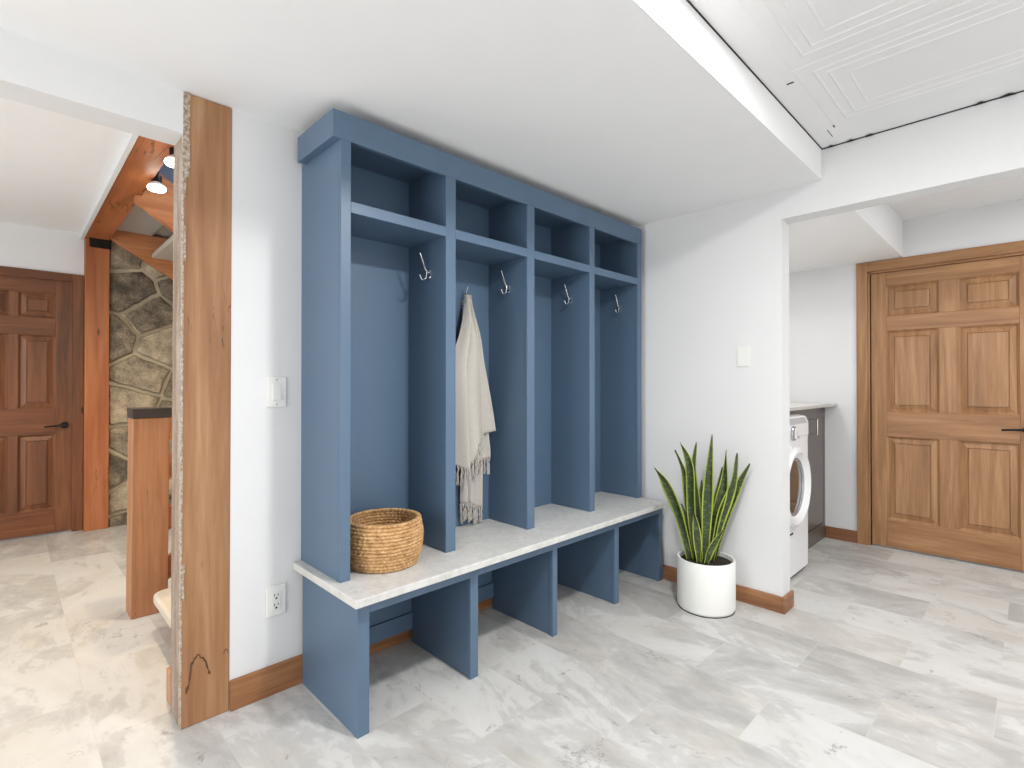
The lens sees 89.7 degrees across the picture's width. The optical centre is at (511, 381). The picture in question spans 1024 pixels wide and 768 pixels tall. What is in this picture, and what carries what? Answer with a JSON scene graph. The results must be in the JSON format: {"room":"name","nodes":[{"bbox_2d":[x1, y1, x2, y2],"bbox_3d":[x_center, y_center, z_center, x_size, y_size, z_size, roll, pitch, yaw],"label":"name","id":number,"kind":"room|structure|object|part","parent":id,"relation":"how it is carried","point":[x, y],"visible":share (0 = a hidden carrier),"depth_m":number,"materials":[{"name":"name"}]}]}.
{"room":"mudroom","nodes":[
{"label":"mudroom","id":0,"kind":"room"},
{"bbox_2d":[0,221,83,274],"bbox_3d":[-4.508,-0.055,3.456,2.505,2.560,0.130,0,0,-45],"label":"wall","id":1,"kind":"structure","parent":0,"point":[21,246],"depth_m":4.10,"materials":[{"name":"white paint"}]},
{"bbox_2d":[0,275,72,539],"bbox_3d":[-3.868,0.195,3.987,0.702,2.041,0.093,0,0,-45],"label":"door","id":2,"kind":"structure","parent":1,"relation":"in","point":[36,315],"depth_m":4.08,"materials":[{"name":"brown wood"}]},
{"bbox_3d":[-3.983,-0.081,3.909,0.219,0.584,0.029,0,0,-45],"label":"raised panel","id":3,"kind":"part","parent":2,"relation":"part of","materials":[{"name":"brown wood"}]},
{"bbox_3d":[-3.983,0.722,3.904,0.219,0.601,0.029,0,0,-45],"label":"raised panel","id":4,"kind":"part","parent":2,"relation":"part of","materials":[{"name":"brown wood"}]},
{"bbox_3d":[-3.983,-0.612,3.912,0.219,0.193,0.029,0,0,-45],"label":"raised panel","id":5,"kind":"part","parent":2,"relation":"part of","materials":[{"name":"brown wood"}]},
{"bbox_3d":[-3.787,0.723,4.097,0.219,0.601,0.029,0,0,-45],"label":"raised panel","id":6,"kind":"part","parent":2,"relation":"part of","materials":[{"name":"brown wood"}]},
{"bbox_3d":[-3.787,-0.079,4.102,0.219,0.584,0.029,0,0,-45],"label":"raised panel","id":7,"kind":"part","parent":2,"relation":"part of","materials":[{"name":"brown wood"}]},
{"bbox_3d":[-3.787,-0.611,4.105,0.219,0.193,0.029,0,0,-45],"label":"raised panel","id":8,"kind":"part","parent":2,"relation":"part of","materials":[{"name":"brown wood"}]},
{"bbox_3d":[-3.674,0.354,4.150,0.153,0.054,0.055,0,0,-45],"label":"lever handle","id":9,"kind":"part","parent":2,"relation":"part of","materials":[{"name":"black metal"}]},
{"bbox_2d":[0,266,83,531],"bbox_3d":[-3.865,0.170,3.983,0.840,2.115,0.016,0,0,-45],"label":"trim","id":10,"kind":"structure","parent":1,"relation":"attached to","point":[78,280],"depth_m":4.24,"materials":[{"name":"brown wood"}]},
{"bbox_2d":[0,97,128,233],"bbox_3d":[-3.304,-1.313,2.217,2.475,0.140,3.336,0,0,-45],"label":"ceiling","id":11,"kind":"structure","parent":0,"point":[54,167],"depth_m":2.95,"materials":[{"name":"paint"}]},
{"bbox_2d":[108,234,172,526],"bbox_3d":[-2.867,-0.516,5.006,1.686,3.500,0.203,0,0,-45],"label":"stone wall","id":12,"kind":"structure","parent":0,"point":[140,295],"depth_m":4.48,"materials":[{"name":"beige stone"}]},
{"bbox_2d":[0,28,302,709],"bbox_3d":[-1.199,-0.535,1.852,4.972,3.500,0.130,0,0,-45],"label":"wall","id":13,"kind":"structure","parent":0,"point":[266,257],"depth_m":1.97,"materials":[{"name":"white paint"}]},
{"bbox_2d":[80,133,138,239],"bbox_3d":[-2.412,-1.240,3.093,0.025,0.095,3.336,0,0,-45],"label":"trim","id":14,"kind":"structure","parent":13,"relation":"attached to","point":[131,139],"depth_m":3.05,"materials":[{"name":"white paint"}]},
{"bbox_2d":[166,666,170,705],"bbox_3d":[-1.238,1.153,1.984,0.145,0.125,0.087,0,0,-45],"label":"baseboard","id":15,"kind":"structure","parent":13,"relation":"attached to","point":[168,670],"depth_m":1.94,"materials":[{"name":"brown wood"}]},
{"bbox_2d":[266,583,285,617],"bbox_3d":[-0.925,0.857,2.016,0.075,0.118,0.009,0,0,-45],"label":"wall outlet","id":16,"kind":"object","parent":13,"relation":"attached to","point":[275,595],"visible":1,"depth_m":2.01,"materials":[{"name":"white plastic"}]},
{"bbox_2d":[272,591,280,609],"bbox_3d":[-0.923,0.857,2.014,0.034,0.067,0.002,0,0,-45],"label":"receptacle","id":17,"kind":"object","parent":16,"relation":"attached to","point":[276,595],"depth_m":2.01,"materials":[{"name":"white plastic"}]},
{"bbox_2d":[266,377,285,406],"bbox_3d":[-0.924,0.040,2.020,0.075,0.120,0.012,0,0,-45],"label":"light switch","id":18,"kind":"object","parent":13,"relation":"attached to","point":[276,386],"visible":1,"depth_m":2.02,"materials":[{"name":"white plastic"}]},
{"bbox_2d":[230,598,491,710],"bbox_3d":[-0.207,1.164,2.714,2.334,0.112,0.016,0,0,-45],"label":"baseboard","id":19,"kind":"structure","parent":13,"relation":"attached to","point":[252,687],"depth_m":2.00,"materials":[{"name":"brown wood"}]},
{"bbox_2d":[159,163,173,183],"bbox_3d":[-2.320,-1.830,4.347,1.540,0.880,0.080,0,0,-45],"label":"wall","id":20,"kind":"structure","parent":0,"point":[166,171],"depth_m":3.96,"materials":[{"name":"blue paint"}]},
{"bbox_2d":[0,0,821,226],"bbox_3d":[-0.684,-1.206,1.332,4.972,0.364,1.349,0,0,-45],"label":"ceiling","id":21,"kind":"structure","parent":0,"point":[635,113],"depth_m":1.73,"materials":[{"name":"paint"}]},
{"bbox_2d":[0,524,1023,767],"bbox_3d":[-0.301,1.268,2.374,7.000,0.100,7.700,0,0,-45],"label":"floor","id":22,"kind":"structure","parent":0,"point":[883,656],"depth_m":2.06,"materials":[{"name":"tile"}]},
{"bbox_2d":[83,237,110,531],"bbox_3d":[-3.499,0.006,4.332,0.168,2.448,0.174,0,0,-45],"label":"timber post","id":23,"kind":"object","parent":22,"relation":"on","point":[96,251],"visible":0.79,"depth_m":4.27,"materials":[{"name":"orange wood"}]},
{"bbox_2d":[84,136,173,239],"bbox_3d":[-2.368,-1.332,3.180,0.160,0.270,3.394,0,0,-45],"label":"ceiling beam","id":24,"kind":"structure","parent":23,"relation":"on","point":[147,156],"depth_m":3.11,"materials":[{"name":"brown wood"}]},
{"bbox_2d":[147,172,165,192],"bbox_3d":[-2.114,-1.214,3.061,0.095,0.167,0.095,0,0,-45],"label":"track spotlight","id":25,"kind":"object","parent":24,"relation":"attached to","point":[156,185],"visible":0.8,"depth_m":3.04,"materials":[{"name":"black metal"}]},
{"bbox_3d":[-2.114,-1.146,3.060,0.095,0.031,0.095,0,0,-45],"label":"bulb","id":26,"kind":"part","parent":25,"relation":"part of","materials":[{"name":"white glass"}]},
{"bbox_2d":[164,147,173,167],"bbox_3d":[-1.740,-1.195,2.657,0.095,0.171,0.095,0,0,-45],"label":"track spotlight","id":27,"kind":"object","parent":24,"relation":"attached to","point":[169,160],"visible":0.3,"depth_m":2.62,"materials":[{"name":"black metal"}]},
{"bbox_3d":[-1.740,-1.125,2.657,0.095,0.031,0.095,0,0,-45],"label":"bulb","id":28,"kind":"part","parent":27,"relation":"part of","materials":[{"name":"white glass"}]},
{"bbox_2d":[111,173,173,627],"bbox_3d":[-1.727,-0.099,3.721,1.727,2.651,3.230,0,0,-45],"label":"staircase","id":29,"kind":"structure","parent":22,"relation":"on","point":[152,212],"depth_m":4.16,"materials":[{"name":"orange wood"}]},
{"bbox_2d":[126,407,171,619],"bbox_3d":[-1.402,0.295,3.281,1.687,1.857,0.162,0,0,-45],"label":"half wall","id":30,"kind":"structure","parent":22,"relation":"on","point":[149,472],"depth_m":2.69,"materials":[{"name":"brown wood"}]},
{"bbox_3d":[-1.344,0.602,3.340,1.520,0.958,0.035,0,0,-45],"label":"rail","id":31,"kind":"part","parent":30,"relation":"part of","materials":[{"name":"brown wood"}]},
{"bbox_3d":[-1.344,0.334,3.341,1.520,0.958,0.035,0,0,-45],"label":"rail","id":32,"kind":"part","parent":30,"relation":"part of","materials":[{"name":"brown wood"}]},
{"bbox_3d":[-1.344,-0.153,3.344,1.520,0.958,0.035,0,0,-45],"label":"rail","id":33,"kind":"part","parent":30,"relation":"part of","materials":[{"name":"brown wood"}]},
{"bbox_3d":[-1.344,0.058,3.343,1.520,0.958,0.035,0,0,-45],"label":"rail","id":34,"kind":"part","parent":30,"relation":"part of","materials":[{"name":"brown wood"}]},
{"bbox_2d":[170,91,231,729],"bbox_3d":[-1.150,0.098,1.906,0.162,2.235,0.152,0,0,-45],"label":"timber post","id":35,"kind":"object","parent":22,"relation":"on","point":[202,205],"visible":0.98,"depth_m":1.85,"materials":[{"name":"brown wood"}]},
{"bbox_2d":[303,508,662,738],"bbox_3d":[0.043,0.987,2.628,2.044,0.465,0.458,0,0,-45],"label":"bench","id":36,"kind":"object","parent":22,"relation":"on","point":[442,617],"visible":0.65,"depth_m":2.29,"materials":[{"name":"blue wood"}]},
{"bbox_3d":[-0.675,0.983,1.923,0.029,0.465,0.420,0,0,-45],"label":"panel","id":37,"kind":"part","parent":36,"relation":"part of","materials":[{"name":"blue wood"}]},
{"bbox_3d":[-0.638,1.115,2.244,0.475,0.075,0.014,0,0,-45],"label":"rail","id":38,"kind":"part","parent":36,"relation":"part of","materials":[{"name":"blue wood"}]},
{"bbox_3d":[-0.338,0.776,1.947,0.454,0.050,0.020,0,0,-45],"label":"rail","id":39,"kind":"part","parent":36,"relation":"part of","materials":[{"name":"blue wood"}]},
{"bbox_3d":[-0.111,0.938,2.778,1.974,0.365,0.008,0,0,-45],"label":"panel","id":40,"kind":"part","parent":36,"relation":"part of","materials":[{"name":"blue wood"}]},
{"bbox_2d":[293,491,666,608],"bbox_3d":[0.030,0.741,2.587,2.034,0.028,0.521,0,0,-45],"label":"bench top","id":41,"kind":"structure","parent":36,"relation":"on","point":[487,542],"depth_m":2.27,"materials":[{"name":"white stone"}]},
{"bbox_2d":[350,508,423,573],"bbox_3d":[-0.512,0.631,2.062,0.314,0.183,0.313,0,0,-45],"label":"basket","id":42,"kind":"object","parent":41,"relation":"on","point":[382,540],"visible":0.93,"depth_m":1.94,"materials":[{"name":"beige wicker"}]},
{"bbox_2d":[298,108,641,582],"bbox_3d":[-0.029,-0.122,2.665,2.046,1.697,0.348,0,0,-45],"label":"locker","id":43,"kind":"object","parent":41,"relation":"on","point":[397,229],"visible":0.98,"depth_m":2.33,"materials":[{"name":"blue wood"}]},
{"bbox_3d":[-0.720,-0.113,1.974,0.030,1.672,0.294,0,0,-45],"label":"panel","id":44,"kind":"part","parent":43,"relation":"part of","materials":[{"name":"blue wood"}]},
{"bbox_2d":[351,214,440,247],"bbox_3d":[-0.541,-0.638,2.138,0.440,0.034,0.272,0,0,-45],"label":"shelf","id":45,"kind":"object","parent":43,"relation":"attached to","point":[364,229],"depth_m":2.14,"materials":[{"name":"blue wood"}]},
{"bbox_3d":[-0.440,-0.637,2.034,0.432,0.041,0.018,0,0,-45],"label":"rail","id":46,"kind":"part","parent":43,"relation":"part of","materials":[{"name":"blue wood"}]},
{"bbox_3d":[-0.111,-0.108,2.763,1.945,1.672,0.022,0,0,-45],"label":"panel","id":47,"kind":"part","parent":43,"relation":"part of","materials":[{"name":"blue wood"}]},
{"bbox_2d":[456,294,495,523],"bbox_3d":[-0.200,0.141,2.558,0.121,1.154,0.293,0,0,33],"label":"throw blanket","id":48,"kind":"object","parent":43,"relation":"hanging from","point":[474,410],"visible":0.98,"depth_m":2.54,"materials":[{"name":"fabric"}]},
{"bbox_3d":[-0.008,-0.933,2.663,1.945,0.025,0.272,0,0,-45],"label":"panel","id":49,"kind":"part","parent":43,"relation":"part of","materials":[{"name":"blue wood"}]},
{"bbox_2d":[456,240,521,265],"bbox_3d":[-0.191,-0.636,2.482,0.454,0.034,0.272,0,0,-45],"label":"shelf","id":50,"kind":"object","parent":43,"relation":"attached to","point":[468,252],"depth_m":2.48,"materials":[{"name":"blue wood"}]},
{"bbox_3d":[-0.089,-0.635,2.378,0.446,0.041,0.018,0,0,-45],"label":"rail","id":51,"kind":"part","parent":43,"relation":"part of","materials":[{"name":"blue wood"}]},
{"bbox_2d":[534,260,584,278],"bbox_3d":[0.166,-0.634,2.833,0.461,0.034,0.272,0,0,-45],"label":"shelf","id":52,"kind":"object","parent":43,"relation":"attached to","point":[543,269],"depth_m":2.83,"materials":[{"name":"blue wood"}]},
{"bbox_3d":[0.268,-0.633,2.729,0.453,0.041,0.018,0,0,-45],"label":"rail","id":53,"kind":"part","parent":43,"relation":"part of","materials":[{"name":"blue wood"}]},
{"bbox_2d":[595,275,632,289],"bbox_3d":[0.521,-0.632,3.182,0.458,0.034,0.272,0,0,-45],"label":"shelf","id":54,"kind":"object","parent":43,"relation":"attached to","point":[602,282],"depth_m":3.19,"materials":[{"name":"blue wood"}]},
{"bbox_3d":[0.622,-0.631,3.078,0.450,0.041,0.018,0,0,-45],"label":"rail","id":55,"kind":"part","parent":43,"relation":"part of","materials":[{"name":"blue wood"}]},
{"bbox_3d":[0.692,-0.105,3.362,0.040,1.672,0.294,0,0,-45],"label":"panel","id":56,"kind":"part","parent":43,"relation":"part of","materials":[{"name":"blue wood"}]},
{"bbox_3d":[-0.276,1.117,2.600,0.481,0.075,0.014,0,0,-45],"label":"rail","id":57,"kind":"part","parent":36,"relation":"part of","materials":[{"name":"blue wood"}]},
{"bbox_3d":[0.021,0.778,2.300,0.469,0.050,0.020,0,0,-45],"label":"rail","id":58,"kind":"part","parent":36,"relation":"part of","materials":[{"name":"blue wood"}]},
{"bbox_3d":[0.384,0.780,2.657,0.484,0.050,0.020,0,0,-45],"label":"rail","id":59,"kind":"part","parent":36,"relation":"part of","materials":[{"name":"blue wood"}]},
{"bbox_3d":[0.756,0.992,3.330,0.038,0.465,0.420,0,0,-45],"label":"panel","id":60,"kind":"part","parent":36,"relation":"part of","materials":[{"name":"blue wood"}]},
{"bbox_3d":[0.738,0.782,3.005,0.432,0.050,0.020,0,0,-45],"label":"rail","id":61,"kind":"part","parent":36,"relation":"part of","materials":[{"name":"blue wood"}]},
{"bbox_2d":[654,434,749,618],"bbox_3d":[1.035,0.752,2.815,0.298,0.938,0.419,0,0,-45],"label":"potted snake plant","id":62,"kind":"object","parent":22,"relation":"on","point":[706,575],"visible":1,"depth_m":2.77,"materials":[{"name":"green plant"}]},
{"bbox_3d":[1.054,1.084,2.795,0.298,0.266,0.298,0,0,-45],"label":"pot","id":63,"kind":"part","parent":62,"relation":"part of","materials":[{"name":"white ceramic"}]},
{"bbox_2d":[790,414,810,578],"bbox_3d":[1.496,0.720,3.378,0.667,1.008,0.711,0,0,-45],"label":"washing machine","id":64,"kind":"object","parent":22,"relation":"on","point":[800,472],"visible":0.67,"depth_m":3.23,"materials":[{"name":"white metal"}]},
{"bbox_3d":[1.731,0.645,3.161,0.324,0.324,0.003,0,0,-45],"label":"door glass","id":65,"kind":"part","parent":64,"relation":"part of","materials":[{"name":"grey"}]},
{"bbox_3d":[1.482,0.285,3.394,0.667,0.138,0.673,0,0,-45],"label":"control panel","id":66,"kind":"part","parent":64,"relation":"part of","materials":[{"name":"white plastic"}]},
{"bbox_3d":[1.740,0.645,3.152,0.492,0.492,0.046,0,0,-45],"label":"door","id":67,"kind":"part","parent":64,"relation":"part of","materials":[{"name":"white plastic"}]},
{"bbox_2d":[790,407,824,548],"bbox_3d":[1.985,0.710,3.980,0.837,1.036,0.678,0,0,-45],"label":"laundry cabinet","id":68,"kind":"object","parent":22,"relation":"on","point":[815,417],"visible":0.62,"depth_m":3.90,"materials":[{"name":"grey wood"}]},
{"bbox_2d":[790,402,836,410],"bbox_3d":[1.722,0.177,3.721,1.584,0.022,0.723,0,0,-45],"label":"countertop","id":69,"kind":"structure","parent":68,"relation":"on","point":[794,406],"depth_m":3.71,"materials":[{"name":"stone"}]},
{"bbox_3d":[2.215,0.331,3.771,0.012,0.124,0.054,0,0,-45],"label":"bar handle","id":70,"kind":"part","parent":68,"relation":"part of","materials":[{"name":"silver metal"}]},
{"bbox_3d":[2.166,0.683,3.761,0.738,0.818,0.004,0,0,-45],"label":"door","id":71,"kind":"part","parent":68,"relation":"part of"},
{"bbox_2d":[637,92,1023,596],"bbox_3d":[2.030,-0.083,2.194,0.117,2.600,4.165,0,0,-45],"label":"wall","id":72,"kind":"structure","parent":0,"point":[715,280],"depth_m":2.83,"materials":[{"name":"white paint"}]},
{"bbox_2d":[663,564,793,613],"bbox_3d":[1.076,1.180,3.155,0.146,0.086,1.155,0,0,-45],"label":"baseboard","id":73,"kind":"structure","parent":72,"relation":"attached to","point":[765,600],"depth_m":2.79,"materials":[{"name":"brown wood"}]},
{"bbox_2d":[737,346,749,366],"bbox_3d":[1.288,-0.140,2.862,0.006,0.113,0.067,0,0,-45],"label":"blank wall plate","id":74,"kind":"object","parent":72,"relation":"attached to","point":[743,352],"visible":1,"depth_m":2.86,"materials":[{"name":"white plastic"}]},
{"bbox_2d":[686,0,1023,149],"bbox_3d":[1.766,-1.181,0.908,2.072,0.008,2.691,0,0,-45],"label":"trim","id":75,"kind":"structure","parent":72,"relation":"attached to","point":[688,1],"depth_m":2.15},
{"bbox_2d":[789,203,902,272],"bbox_3d":[1.868,-1.139,3.580,1.586,0.470,1.140,0,0,-45],"label":"ceiling","id":76,"kind":"structure","parent":0,"point":[875,233],"depth_m":3.37,"materials":[{"name":"paint"}]},
{"bbox_2d":[689,0,1023,147],"bbox_3d":[0.732,-1.213,-0.108,4.972,0.054,2.691,0,0,-45],"label":"ceiling","id":77,"kind":"structure","parent":0,"point":[861,68],"depth_m":1.85,"materials":[{"name":"white paint"}]},
{"bbox_2d":[789,199,1023,539],"bbox_3d":[3.349,-0.086,3.291,0.130,2.620,3.880,0,0,-45],"label":"wall","id":78,"kind":"structure","parent":0,"point":[822,302],"depth_m":4.00,"materials":[{"name":"white paint"}]},
{"bbox_2d":[825,526,856,542],"bbox_3d":[2.553,1.183,3.989,0.015,0.090,0.214,0,0,-45],"label":"baseboard","id":79,"kind":"structure","parent":78,"relation":"attached to","point":[830,532],"depth_m":3.98,"materials":[{"name":"brown wood"}]},
{"bbox_2d":[856,240,1023,544],"bbox_3d":[3.022,0.163,3.561,0.076,2.125,1.063,0,0,-45],"label":"trim","id":80,"kind":"structure","parent":78,"relation":"attached to","point":[864,271],"depth_m":3.87,"materials":[{"name":"brown wood"}]},
{"bbox_2d":[871,255,1023,570],"bbox_3d":[3.007,0.202,3.545,0.093,2.023,0.887,0,0,-45],"label":"door","id":81,"kind":"structure","parent":78,"relation":"in","point":[947,341],"depth_m":3.54,"materials":[{"name":"brown wood"}]},
{"bbox_3d":[2.884,-0.595,3.709,0.029,0.223,0.301,0,0,-45],"label":"raised panel","id":82,"kind":"part","parent":81,"relation":"part of","materials":[{"name":"brown wood"}]},
{"bbox_3d":[2.884,-0.078,3.706,0.029,0.595,0.301,0,0,-45],"label":"raised panel","id":83,"kind":"part","parent":81,"relation":"part of","materials":[{"name":"brown wood"}]},
{"bbox_3d":[2.884,0.707,3.701,0.029,0.609,0.301,0,0,-45],"label":"raised panel","id":84,"kind":"part","parent":81,"relation":"part of","materials":[{"name":"brown wood"}]},
{"bbox_3d":[3.166,-0.597,3.423,0.029,0.223,0.300,0,0,-45],"label":"raised panel","id":85,"kind":"part","parent":81,"relation":"part of","materials":[{"name":"brown wood"}]},
{"bbox_3d":[3.166,-0.080,3.420,0.029,0.595,0.300,0,0,-45],"label":"raised panel","id":86,"kind":"part","parent":81,"relation":"part of","materials":[{"name":"brown wood"}]},
{"bbox_3d":[3.166,0.705,3.415,0.029,0.609,0.300,0,0,-45],"label":"raised panel","id":87,"kind":"part","parent":81,"relation":"part of","materials":[{"name":"brown wood"}]},
{"bbox_3d":[3.234,0.307,3.287,0.055,0.054,0.153,0,0,-45],"label":"lever handle","id":88,"kind":"part","parent":81,"relation":"part of","materials":[{"name":"black metal"}]},
{"bbox_2d":[889,176,1023,220],"bbox_3d":[3.182,-1.276,2.244,1.586,0.200,2.610,0,0,-45],"label":"ceiling","id":89,"kind":"structure","parent":0,"point":[1011,189],"depth_m":3.30,"materials":[{"name":"paint"}]}
]}

